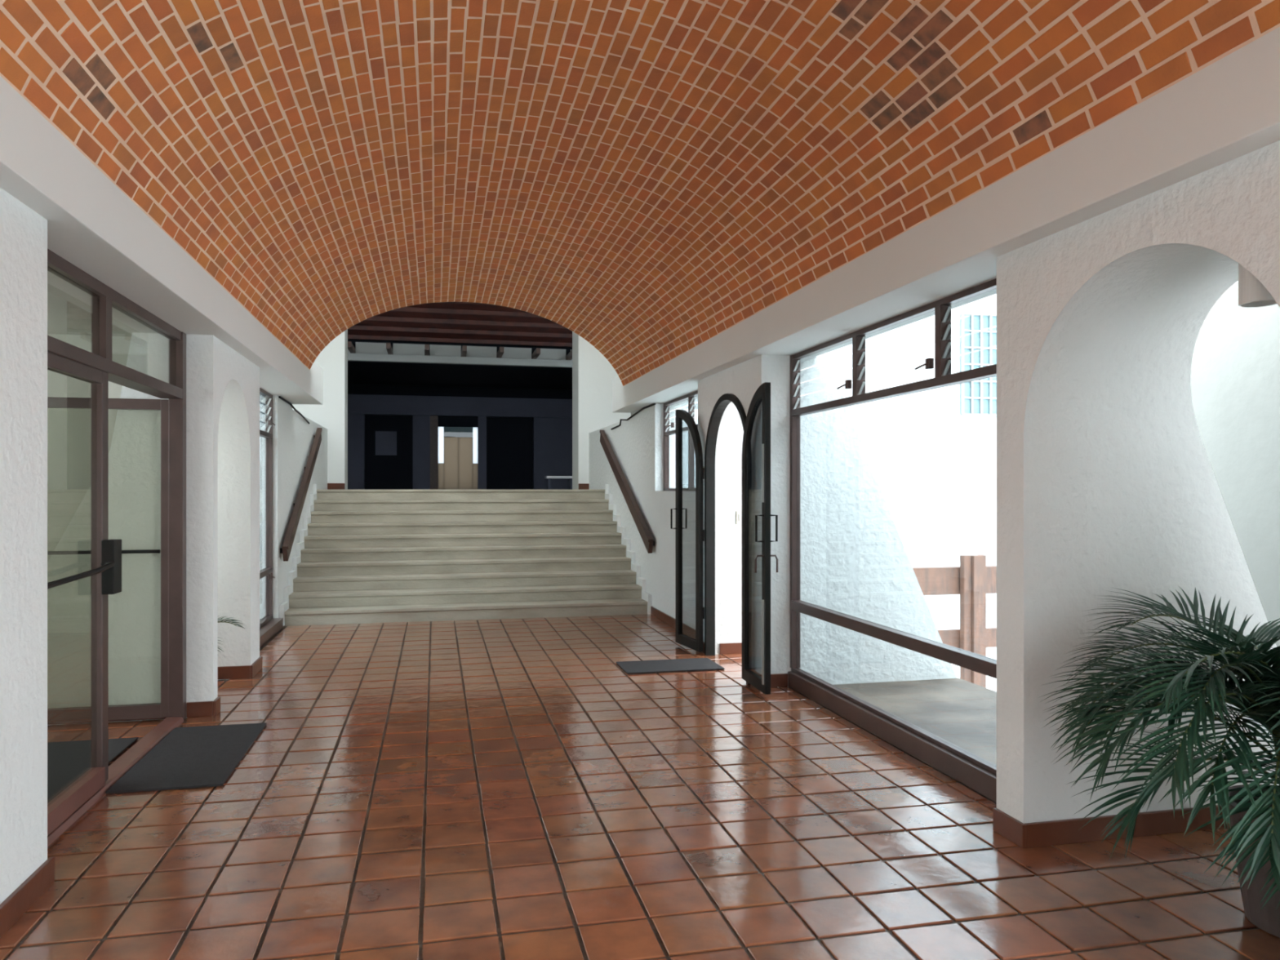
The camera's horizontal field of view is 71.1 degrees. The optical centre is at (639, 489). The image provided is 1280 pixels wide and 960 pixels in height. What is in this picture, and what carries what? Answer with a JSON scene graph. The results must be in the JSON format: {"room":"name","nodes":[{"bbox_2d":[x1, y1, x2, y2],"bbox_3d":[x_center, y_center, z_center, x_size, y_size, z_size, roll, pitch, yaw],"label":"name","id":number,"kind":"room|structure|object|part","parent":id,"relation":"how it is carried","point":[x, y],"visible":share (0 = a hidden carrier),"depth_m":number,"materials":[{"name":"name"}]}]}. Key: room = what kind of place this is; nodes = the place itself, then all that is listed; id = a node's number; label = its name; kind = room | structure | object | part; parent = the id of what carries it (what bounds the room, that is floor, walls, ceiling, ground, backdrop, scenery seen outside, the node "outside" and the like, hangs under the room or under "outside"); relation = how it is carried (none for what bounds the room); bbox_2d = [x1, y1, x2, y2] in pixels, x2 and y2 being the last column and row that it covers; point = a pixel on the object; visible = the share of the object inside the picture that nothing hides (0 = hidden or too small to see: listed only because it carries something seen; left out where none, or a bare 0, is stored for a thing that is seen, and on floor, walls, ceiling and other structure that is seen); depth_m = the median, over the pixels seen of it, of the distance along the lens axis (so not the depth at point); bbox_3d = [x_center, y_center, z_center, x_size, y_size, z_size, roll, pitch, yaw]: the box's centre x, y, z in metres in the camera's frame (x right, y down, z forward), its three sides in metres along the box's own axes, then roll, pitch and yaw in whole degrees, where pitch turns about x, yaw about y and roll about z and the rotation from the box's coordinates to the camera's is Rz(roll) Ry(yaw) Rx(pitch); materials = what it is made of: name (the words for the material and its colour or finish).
{"room":"entrance hall","nodes":[
{"label":"entrance hall","id":0,"kind":"room"},
{"bbox_2d":[0,187,47,903],"bbox_3d":[-2.939,0.265,2.390,1.605,2.710,2.170,0,0,-13],"label":"wall","id":1,"kind":"structure","parent":0,"point":[23,231],"depth_m":3.41,"materials":[{"name":"white paint"}]},
{"bbox_2d":[0,857,54,937],"bbox_3d":[-2.331,1.548,3.376,0.020,0.105,0.560,0,0,-13],"label":"baseboard","id":2,"kind":"structure","parent":1,"relation":"attached to","point":[31,890],"depth_m":3.40,"materials":[{"name":"brown tile"}]},
{"bbox_2d":[47,248,186,846],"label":"door","id":3,"kind":"structure","parent":1,"relation":"in","point":[96,367],"depth_m":5.11,"materials":[{"name":"brown metal"}]},
{"bbox_3d":[-2.753,-0.593,4.223,0.055,0.065,1.040,0,0,-13],"label":"rail","id":4,"kind":"part","parent":3,"relation":"part of","materials":[{"name":"brown metal"}]},
{"bbox_3d":[-2.743,1.512,4.225,0.065,0.095,1.040,0,0,-13],"label":"rail","id":5,"kind":"part","parent":3,"relation":"part of","materials":[{"name":"brown wood"}]},
{"bbox_3d":[-3.828,-0.585,6.065,1.080,0.070,0.050,0,0,-13],"label":"rail","id":6,"kind":"part","parent":3,"relation":"part of","materials":[{"name":"brown metal"}]},
{"bbox_3d":[-3.828,1.525,6.065,1.080,0.090,0.050,0,0,-13],"label":"rail","id":7,"kind":"part","parent":3,"relation":"part of","materials":[{"name":"brown metal"}]},
{"bbox_2d":[47,333,131,562],"bbox_3d":[-5.203,0.110,6.607,3.200,3.020,0.200,0,0,-13],"label":"wall","id":8,"kind":"structure","parent":0,"point":[68,429],"depth_m":6.71,"materials":[{"name":"beige paint"}]},
{"bbox_2d":[47,283,140,337],"bbox_3d":[-4.544,-1.230,3.680,3.180,0.140,5.800,0,0,-13],"label":"ceiling","id":9,"kind":"structure","parent":0,"point":[67,314],"depth_m":6.06,"materials":[{"name":"beige paint"}]},
{"bbox_2d":[47,332,259,725],"bbox_3d":[-3.992,0.265,6.996,1.605,2.710,1.720,0,0,-13],"label":"wall","id":10,"kind":"structure","parent":0,"point":[223,384],"depth_m":6.30,"materials":[{"name":"white paint"}]},
{"bbox_2d":[47,717,165,724],"bbox_3d":[-3.864,1.548,6.133,1.200,0.105,0.020,0,0,-13],"label":"baseboard","id":11,"kind":"structure","parent":10,"relation":"attached to","point":[157,717],"depth_m":6.18,"materials":[{"name":"brown tile"}]},
{"bbox_2d":[186,701,213,717],"bbox_3d":[-3.099,1.548,6.308,0.170,0.105,0.020,0,0,-13],"label":"baseboard","id":12,"kind":"structure","parent":10,"relation":"attached to","point":[200,708],"depth_m":6.30,"materials":[{"name":"brown tile"}]},
{"bbox_2d":[213,696,220,715],"bbox_3d":[-3.020,1.548,6.393,0.020,0.105,0.150,0,0,-13],"label":"baseboard","id":13,"kind":"structure","parent":10,"relation":"attached to","point":[216,703],"depth_m":6.35,"materials":[{"name":"brown tile"}]},
{"bbox_2d":[217,665,250,679],"bbox_3d":[-4.024,1.548,7.440,1.470,0.105,0.020,0,0,-13],"label":"baseboard","id":14,"kind":"structure","parent":10,"relation":"attached to","point":[225,672],"depth_m":7.57,"materials":[{"name":"brown tile"}]},
{"bbox_2d":[249,656,262,678],"bbox_3d":[-3.346,1.548,7.816,0.020,0.105,0.450,0,0,-13],"label":"baseboard","id":15,"kind":"structure","parent":10,"relation":"attached to","point":[256,666],"depth_m":7.74,"materials":[{"name":"brown tile"}]},
{"bbox_2d":[259,387,283,648],"bbox_3d":[-3.965,0.255,9.157,0.210,2.690,2.480,0,0,-13],"label":"window","id":16,"kind":"structure","parent":10,"relation":"in","point":[269,626],"depth_m":10.30,"materials":[{"name":"brown metal"}]},
{"bbox_3d":[-4.004,-1.073,9.148,0.070,0.035,2.380,0,0,-13],"label":"rail","id":17,"kind":"part","parent":16,"relation":"part of","materials":[{"name":"brown metal"}]},
{"bbox_3d":[-4.004,-0.615,9.148,0.070,0.050,2.380,0,0,-13],"label":"rail","id":18,"kind":"part","parent":16,"relation":"part of","materials":[{"name":"brown metal"}]},
{"bbox_3d":[-4.004,0.930,9.148,0.070,0.060,2.380,0,0,-13],"label":"rail","id":19,"kind":"part","parent":16,"relation":"part of","materials":[{"name":"brown metal"}]},
{"bbox_3d":[-4.004,1.470,9.148,0.070,0.040,2.380,0,0,-13],"label":"rail","id":20,"kind":"part","parent":16,"relation":"part of","materials":[{"name":"brown wood"}]},
{"bbox_3d":[-4.155,0.980,10.110,0.045,0.060,0.121,0,0,15],"label":"crank handle","id":21,"kind":"part","parent":16,"relation":"part of","materials":[{"name":"brown metal"}]},
{"bbox_3d":[-4.155,-0.750,10.110,0.045,0.060,0.121,0,0,15],"label":"crank handle","id":22,"kind":"part","parent":16,"relation":"part of","materials":[{"name":"brown metal"}]},
{"bbox_2d":[259,400,327,619],"bbox_3d":[-5.149,0.300,12.697,0.820,2.640,4.950,0,0,-13],"label":"wall","id":23,"kind":"structure","parent":0,"point":[292,436],"depth_m":10.74,"materials":[{"name":"white paint"}]},
{"bbox_2d":[259,395,292,408],"bbox_3d":[-4.427,-1.055,10.887,0.220,0.070,1.100,0,0,-13],"label":"trim","id":24,"kind":"structure","parent":23,"relation":"on","point":[275,397],"depth_m":10.37,"materials":[{"name":"white paint"}]},
{"bbox_2d":[278,395,310,423],"bbox_3d":[-4.466,-1.012,11.648,0.040,0.146,2.501,0,0,-13],"label":"cable","id":25,"kind":"object","parent":23,"relation":"attached to","point":[279,397],"visible":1,"depth_m":11.46,"materials":[{"name":"black paint"}]},
{"bbox_2d":[280,427,322,561],"bbox_3d":[-4.521,-0.044,12.038,0.110,1.776,3.286,0,0,-13],"label":"handrail","id":26,"kind":"object","parent":23,"relation":"attached to","point":[289,538],"visible":1,"depth_m":11.60,"materials":[{"name":"brown wood"}]},
{"bbox_2d":[292,328,347,489],"bbox_3d":[-5.619,-2.000,15.385,1.100,4.000,0.500,0,0,-13],"label":"wall","id":27,"kind":"structure","parent":0,"point":[332,415],"depth_m":15.23,"materials":[{"name":"white paint"}]},
{"bbox_2d":[327,483,344,489],"bbox_3d":[-5.162,-0.052,15.223,0.280,0.105,0.020,0,0,-13],"label":"baseboard","id":28,"kind":"structure","parent":27,"relation":"attached to","point":[330,486],"depth_m":15.21,"materials":[{"name":"brown tile"}]},
{"bbox_2d":[347,384,572,489],"bbox_3d":[-5.454,-1.575,26.552,8.000,3.150,0.400,0,0,-13],"label":"wall","id":29,"kind":"structure","parent":0,"point":[526,434],"depth_m":26.44,"materials":[{"name":"blue paint"}]},
{"bbox_3d":[-7.361,-1.085,26.280,1.360,2.170,0.080,0,0,-13],"label":"dark panel","id":30,"kind":"part","parent":29,"relation":"part of","materials":[{"name":"black paint"}]},
{"bbox_2d":[430,415,479,489],"bbox_3d":[-5.476,-1.085,26.537,1.450,2.170,0.140,0,0,-13],"label":"door","id":31,"kind":"structure","parent":29,"relation":"in","point":[455,441],"depth_m":26.52,"materials":[{"name":"brown wood"}]},
{"bbox_3d":[-6.070,-1.085,26.401,0.230,2.170,0.140,0,0,-13],"label":"frame","id":32,"kind":"part","parent":31,"relation":"part of","materials":[{"name":"blue paint"}]},
{"bbox_3d":[-5.877,-0.385,26.451,0.170,0.770,0.030,0,0,-13],"label":"pane","id":33,"kind":"part","parent":31,"relation":"part of","materials":[{"name":"clear glass"}]},
{"bbox_2d":[438,426,444,463],"bbox_3d":[-5.877,-1.310,26.451,0.170,1.080,0.030,0,0,-13],"label":"light","id":34,"kind":"object","parent":31,"relation":"on","point":[441,429],"depth_m":26.44,"materials":[{"name":"white glass"}]},
{"bbox_3d":[-4.902,-0.385,26.673,0.150,0.770,0.030,0,0,-13],"label":"pane","id":35,"kind":"part","parent":31,"relation":"part of","materials":[{"name":"clear glass"}]},
{"bbox_2d":[472,426,477,463],"bbox_3d":[-4.902,-1.310,26.673,0.150,1.080,0.030,0,0,-13],"label":"light","id":36,"kind":"object","parent":31,"relation":"on","point":[474,428],"depth_m":26.66,"materials":[{"name":"white glass"}]},
{"bbox_3d":[-4.798,-1.085,26.692,0.060,2.170,0.140,0,0,-13],"label":"frame","id":37,"kind":"part","parent":31,"relation":"part of","materials":[{"name":"blue paint"}]},
{"bbox_3d":[-3.939,-1.085,27.063,1.400,2.170,0.080,0,0,-13],"label":"dark panel","id":38,"kind":"part","parent":29,"relation":"part of","materials":[{"name":"black"}]},
{"bbox_2d":[347,302,572,346],"bbox_3d":[-3.426,-3.597,17.681,8.000,1.007,3.000,0,0,-13],"label":"ceiling","id":39,"kind":"structure","parent":0,"point":[462,322],"depth_m":18.29,"materials":[{"name":"brown wood"}]},
{"bbox_2d":[347,339,572,390],"bbox_3d":[-4.596,-3.085,22.799,8.000,0.130,7.500,0,0,-13],"label":"beam","id":40,"kind":"structure","parent":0,"point":[368,373],"depth_m":23.50,"materials":[{"name":"black wood"}]},
{"bbox_2d":[572,331,631,489],"bbox_3d":[-0.666,-2.000,16.645,1.080,4.000,0.750,0,0,-13],"label":"wall","id":41,"kind":"structure","parent":0,"point":[593,375],"depth_m":16.23,"materials":[{"name":"white paint"}]},
{"bbox_2d":[578,483,589,489],"bbox_3d":[-1.014,-0.052,16.171,0.190,0.105,0.020,0,0,-13],"label":"baseboard","id":42,"kind":"structure","parent":41,"relation":"attached to","point":[581,486],"depth_m":16.16,"materials":[{"name":"brown tile"}]},
{"bbox_2d":[0,0,1279,386],"bbox_3d":[-0.540,-1.927,4.688,4.151,1.106,14.020,0,0,-13],"label":"ceiling","id":43,"kind":"structure","parent":0,"point":[642,180],"depth_m":4.80,"materials":[{"name":"orange brick"}]},
{"bbox_2d":[0,75,323,404],"bbox_3d":[-2.759,-1.320,4.421,0.592,0.460,14.450,0,0,-13],"label":"beam","id":44,"kind":"structure","parent":43,"relation":"attached to","point":[93,225],"depth_m":4.35,"materials":[{"name":"white paint"}]},
{"bbox_2d":[612,26,1279,413],"bbox_3d":[1.548,-1.320,5.560,0.605,0.460,14.750,0,0,-13],"label":"beam","id":45,"kind":"structure","parent":43,"relation":"attached to","point":[1228,109],"depth_m":3.91,"materials":[{"name":"white paint"}]},
{"bbox_2d":[0,613,1279,959],"bbox_3d":[-1.648,1.659,6.650,8.950,0.123,18.300,0,0,-13],"label":"floor","id":46,"kind":"structure","parent":0,"point":[494,788],"depth_m":4.10,"materials":[{"name":"tile"}]},
{"bbox_2d":[47,737,137,803],"bbox_3d":[-3.457,1.591,4.801,0.900,0.013,1.700,0,0,-13],"label":"doormat","id":47,"kind":"object","parent":46,"relation":"on","point":[67,761],"visible":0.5,"depth_m":5.25,"materials":[{"name":"black rubber"}]},
{"bbox_2d":[105,722,266,794],"bbox_3d":[-2.668,1.591,5.391,0.570,0.013,1.300,0,0,-13],"label":"doormat","id":48,"kind":"object","parent":46,"relation":"on","point":[204,756],"visible":1,"depth_m":5.25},
{"bbox_2d":[217,615,244,653],"bbox_3d":[-3.563,1.298,7.015,0.855,0.597,0.839,0,0,-39],"label":"potted palm","id":49,"kind":"object","parent":46,"relation":"on","point":[228,618],"visible":0.12,"depth_m":7.13,"materials":[{"name":"green plant"}]},
{"bbox_2d":[279,483,652,626],"bbox_3d":[-2.571,0.775,13.337,4.484,1.730,4.850,0,0,-13],"label":"staircase","id":50,"kind":"structure","parent":46,"relation":"on","point":[362,556],"depth_m":12.13,"materials":[{"name":"stone"}]},
{"bbox_2d":[616,657,724,674],"bbox_3d":[0.265,1.591,8.087,0.880,0.013,0.510,0,0,-13],"label":"doormat","id":51,"kind":"object","parent":46,"relation":"on","point":[695,664],"visible":1,"depth_m":8.05,"materials":[{"name":"grey rubber"}]},
{"bbox_2d":[1040,586,1279,937],"bbox_3d":[2.363,0.925,3.294,1.903,1.342,1.711,0,0,-13],"label":"potted palm","id":52,"kind":"object","parent":46,"relation":"on","point":[1251,811],"visible":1,"depth_m":3.03,"materials":[{"name":"green plant"}]},
{"bbox_2d":[1228,784,1279,937],"bbox_3d":[2.420,1.378,3.282,0.489,0.436,0.489,0,0,-13],"label":"pot","id":53,"kind":"object","parent":52,"relation":"attached to","point":[1268,919],"depth_m":3.24,"materials":[{"name":"grey ceramic"}]},
{"bbox_2d":[588,408,697,629],"bbox_3d":[0.330,0.300,12.713,0.890,2.640,7.360,0,0,-13],"label":"wall","id":54,"kind":"structure","parent":0,"point":[637,444],"depth_m":11.41,"materials":[{"name":"white paint"}]},
{"bbox_2d":[600,430,654,553],"bbox_3d":[-0.229,-0.079,12.917,0.110,1.768,3.482,0,0,-13],"label":"handrail","id":55,"kind":"object","parent":54,"relation":"attached to","point":[645,533],"visible":1,"depth_m":12.49,"materials":[{"name":"brown wood"}]},
{"bbox_2d":[610,403,655,430],"bbox_3d":[-0.147,-1.010,12.661,0.060,0.151,2.850,0,0,-13],"label":"cable","id":56,"kind":"object","parent":54,"relation":"attached to","point":[653,404],"visible":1,"depth_m":12.49,"materials":[{"name":"black paint"}]},
{"bbox_2d":[631,403,680,417],"bbox_3d":[0.195,-1.055,12.072,0.340,0.070,1.450,0,0,-13],"label":"trim","id":57,"kind":"structure","parent":54,"relation":"on","point":[658,406],"depth_m":11.39,"materials":[{"name":"white paint"}]},
{"bbox_2d":[650,606,695,639],"bbox_3d":[0.424,1.548,10.262,0.020,0.105,2.540,0,0,-13],"label":"baseboard","id":58,"kind":"structure","parent":54,"relation":"attached to","point":[687,630],"depth_m":10.50,"materials":[{"name":"brown tile"}]},
{"bbox_2d":[663,390,697,491],"bbox_3d":[0.560,-0.535,10.201,0.121,1.110,2.360,0,0,-13],"label":"window","id":59,"kind":"structure","parent":54,"relation":"in","point":[691,397],"depth_m":10.64,"materials":[{"name":"brown metal"}]},
{"bbox_3d":[0.371,-0.780,10.888,0.045,0.060,0.121,0,0,-41],"label":"crank handle","id":60,"kind":"part","parent":59,"relation":"part of","materials":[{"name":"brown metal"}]},
{"bbox_3d":[0.590,0.003,10.208,0.060,0.035,2.240,0,0,-13],"label":"rail","id":61,"kind":"part","parent":59,"relation":"part of","materials":[{"name":"brown metal"}]},
{"bbox_3d":[0.590,-1.073,10.208,0.060,0.035,2.240,0,0,-13],"label":"rail","id":62,"kind":"part","parent":59,"relation":"part of","materials":[{"name":"brown metal"}]},
{"bbox_3d":[0.590,-0.700,10.208,0.060,0.040,2.240,0,0,-13],"label":"rail","id":63,"kind":"part","parent":59,"relation":"part of","materials":[{"name":"brown metal"}]},
{"bbox_2d":[697,354,956,687],"bbox_3d":[1.643,0.265,8.315,1.769,2.710,1.800,0,0,-13],"label":"wall","id":64,"kind":"structure","parent":0,"point":[855,562],"depth_m":7.41,"materials":[{"name":"white paint"}]},
{"bbox_2d":[701,641,704,653],"bbox_3d":[0.605,1.548,8.842,0.020,0.105,0.310,0,0,-13],"label":"baseboard","id":65,"kind":"structure","parent":64,"relation":"attached to","point":[703,651],"depth_m":8.74,"materials":[{"name":"brown tile"}]},
{"bbox_2d":[670,382,777,694],"bbox_3d":[0.713,0.370,8.050,0.283,2.460,2.439,0,0,-13],"label":"door","id":66,"kind":"structure","parent":64,"relation":"in","point":[762,394],"depth_m":8.44,"materials":[{"name":"black paint"}]},
{"bbox_3d":[0.346,0.300,9.172,0.068,0.216,0.018,0,0,-20],"label":"pull handle","id":67,"kind":"part","parent":66,"relation":"part of","materials":[{"name":"black paint"}]},
{"bbox_3d":[0.451,0.300,9.210,0.068,0.216,0.018,0,0,-20],"label":"pull handle","id":68,"kind":"part","parent":66,"relation":"part of","materials":[{"name":"black paint"}]},
{"bbox_3d":[0.806,0.370,8.073,0.090,2.460,1.240,0,0,-13],"label":"frame","id":69,"kind":"part","parent":66,"relation":"part of","materials":[{"name":"black paint"}]},
{"bbox_3d":[0.916,0.572,6.885,0.072,0.137,0.016,0,0,-11],"label":"lever handle","id":70,"kind":"part","parent":66,"relation":"part of","materials":[{"name":"brown metal"}]},
{"bbox_3d":[0.918,0.300,6.885,0.068,0.216,0.018,0,0,-11],"label":"pull handle","id":71,"kind":"part","parent":66,"relation":"part of","materials":[{"name":"black paint"}]},
{"bbox_3d":[1.028,0.300,6.906,0.068,0.216,0.018,0,0,-11],"label":"pull handle","id":72,"kind":"part","parent":66,"relation":"part of","materials":[{"name":"black paint"}]},
{"bbox_3d":[1.030,0.572,6.907,0.072,0.137,0.016,0,0,-11],"label":"lever handle","id":73,"kind":"part","parent":66,"relation":"part of","materials":[{"name":"brown metal"}]},
{"bbox_2d":[719,642,742,654],"bbox_3d":[1.509,1.548,8.859,1.510,0.105,0.020,0,0,-13],"label":"baseboard","id":74,"kind":"structure","parent":64,"relation":"attached to","point":[735,647],"depth_m":8.71,"materials":[{"name":"brown tile"}]},
{"bbox_2d":[736,511,742,524],"bbox_3d":[0.977,0.275,8.739,0.080,0.130,0.018,0,0,-13],"label":"light switch","id":75,"kind":"object","parent":64,"relation":"attached to","point":[739,513],"visible":0.6,"depth_m":8.73,"materials":[{"name":"beige plastic"}]},
{"bbox_2d":[770,673,787,687],"bbox_3d":[1.091,1.548,7.255,0.220,0.105,0.020,0,0,-13],"label":"baseboard","id":76,"kind":"structure","parent":64,"relation":"attached to","point":[777,680],"depth_m":7.25,"materials":[{"name":"brown tile"}]},
{"bbox_2d":[787,278,996,802],"bbox_3d":[1.593,0.255,5.785,0.176,2.690,3.110,0,0,-13],"label":"window","id":77,"kind":"structure","parent":64,"relation":"in","point":[967,768],"depth_m":5.72,"materials":[{"name":"brown metal"}]},
{"bbox_3d":[1.425,-0.730,6.256,0.045,0.060,0.121,0,0,-41],"label":"crank handle","id":78,"kind":"part","parent":77,"relation":"part of","materials":[{"name":"brown metal"}]},
{"bbox_3d":[1.591,0.932,5.785,0.080,0.075,3.010,0,0,-13],"label":"rail","id":79,"kind":"part","parent":77,"relation":"part of","materials":[{"name":"brown metal"}]},
{"bbox_3d":[1.601,1.462,5.787,0.050,0.025,3.110,0,0,-13],"label":"rail","id":80,"kind":"part","parent":77,"relation":"part of","materials":[{"name":"brown metal"}]},
{"bbox_3d":[1.659,-0.730,5.233,0.045,0.060,0.121,0,0,-41],"label":"crank handle","id":81,"kind":"part","parent":77,"relation":"part of","materials":[{"name":"brown metal"}]},
{"bbox_2d":[951,654,996,691],"bbox_3d":[7.263,2.510,10.636,13.100,0.020,10.500,0,0,-13],"label":"floor","id":82,"kind":"structure","parent":0,"point":[991,682],"depth_m":11.83,"materials":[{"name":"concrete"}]},
{"bbox_2d":[680,293,996,655],"bbox_3d":[6.026,-1.700,13.805,12.100,8.400,0.370,0,0,-13],"label":"building","id":83,"kind":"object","parent":82,"relation":"on","point":[931,454],"visible":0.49,"depth_m":13.31,"materials":[{"name":"white paint"}]},
{"bbox_2d":[912,555,996,688],"bbox_3d":[3.902,1.600,9.632,2.900,1.800,0.200,0,0,-13],"label":"wooden fence","id":84,"kind":"object","parent":82,"relation":"on","point":[973,579],"visible":0.34,"depth_m":9.48,"materials":[{"name":"brown wood"}]},
{"bbox_3d":[3.886,0.975,9.700,2.900,0.290,0.060,0,0,-13],"label":"rail","id":85,"kind":"part","parent":84,"relation":"part of","materials":[{"name":"brown wood"}]},
{"bbox_3d":[3.886,1.600,9.700,2.900,0.200,0.060,0,0,-13],"label":"rail","id":86,"kind":"part","parent":84,"relation":"part of","materials":[{"name":"brown wood"}]},
{"bbox_2d":[996,140,1279,823],"bbox_3d":[2.729,0.265,3.563,1.769,2.710,1.730,0,0,-13],"label":"wall","id":87,"kind":"structure","parent":0,"point":[1106,479],"depth_m":4.06,"materials":[{"name":"white paint"}]},
{"bbox_2d":[992,808,1026,848],"bbox_3d":[1.689,1.548,4.099,0.020,0.105,0.220,0,0,-13],"label":"baseboard","id":88,"kind":"structure","parent":87,"relation":"attached to","point":[1014,830],"depth_m":4.08,"materials":[{"name":"brown tile"}]},
{"bbox_2d":[1024,804,1230,848],"bbox_3d":[2.548,1.548,4.193,1.696,0.105,0.020,0,0,-13],"label":"baseboard","id":89,"kind":"structure","parent":87,"relation":"attached to","point":[1043,833],"depth_m":4.09,"materials":[{"name":"brown tile"}]},
{"bbox_2d":[1238,263,1276,307],"bbox_3d":[2.082,-0.731,3.010,0.120,0.218,0.120,0,0,-13],"label":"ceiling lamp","id":90,"kind":"object","parent":87,"relation":"hanging from","point":[1252,293],"visible":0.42,"depth_m":2.99,"materials":[{"name":"white ceramic"}]},
{"bbox_2d":[1190,280,1279,646],"bbox_3d":[4.718,0.250,3.592,0.200,4.500,6.100,0,0,-13],"label":"wall","id":91,"kind":"structure","parent":0,"point":[1235,376],"depth_m":6.00,"materials":[{"name":"white paint"}]},
{"bbox_3d":[-4.340,0.075,21.678,8.000,0.150,11.000,0,0,-13],"label":"floor","id":92,"kind":"structure","parent":0,"visible":0},
{"bbox_2d":[544,475,572,489],"bbox_3d":[-1.978,-0.165,22.115,0.700,0.330,0.400,0,0,-13],"label":"bench","id":93,"kind":"object","parent":92,"relation":"on","point":[548,477],"visible":0.83,"depth_m":21.95,"materials":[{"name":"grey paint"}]},
{"bbox_3d":[-2.241,-0.135,22.055,0.060,0.270,0.300,0,0,-13],"label":"leg","id":94,"kind":"part","parent":93,"relation":"part of","materials":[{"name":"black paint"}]},
{"bbox_3d":[-1.978,-0.300,22.115,0.700,0.060,0.400,0,0,-13],"label":"seat","id":95,"kind":"part","parent":93,"relation":"part of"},
{"bbox_3d":[-1.714,-0.135,22.175,0.060,0.270,0.300,0,0,-13],"label":"leg","id":96,"kind":"part","parent":93,"relation":"part of","materials":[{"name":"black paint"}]},
{"bbox_3d":[-8.258,-2.000,20.423,0.200,4.000,10.500,0,0,-13],"label":"wall","id":97,"kind":"structure","parent":0,"visible":0},
{"bbox_2d":[347,341,572,368],"bbox_3d":[-3.578,-2.810,18.344,8.000,0.380,0.960,0,0,-13],"label":"beam","id":98,"kind":"structure","parent":97,"relation":"attached to","point":[365,351],"depth_m":18.62,"materials":[{"name":"grey"}]},
{"bbox_3d":[-5.481,-2.885,18.314,0.635,0.230,0.030,0,0,-13],"label":"infill panel","id":99,"kind":"part","parent":98,"relation":"part of","materials":[{"name":"grey paint"}]},
{"bbox_3d":[-4.765,-2.885,18.478,0.635,0.230,0.030,0,0,-13],"label":"infill panel","id":100,"kind":"part","parent":98,"relation":"part of","materials":[{"name":"grey paint"}]},
{"bbox_3d":[-4.048,-2.885,18.642,0.635,0.230,0.030,0,0,-13],"label":"infill panel","id":101,"kind":"part","parent":98,"relation":"part of","materials":[{"name":"grey"}]},
{"bbox_3d":[-3.332,-2.885,18.805,0.635,0.230,0.030,0,0,-13],"label":"infill panel","id":102,"kind":"part","parent":98,"relation":"part of","materials":[{"name":"grey"}]},
{"bbox_3d":[-2.615,-2.885,18.969,0.635,0.230,0.030,0,0,-13],"label":"infill panel","id":103,"kind":"part","parent":98,"relation":"part of","materials":[{"name":"grey paint"}]},
{"bbox_3d":[-1.899,-2.885,19.133,0.635,0.230,0.030,0,0,-13],"label":"infill panel","id":104,"kind":"part","parent":98,"relation":"part of","materials":[{"name":"grey paint"}]}
]}

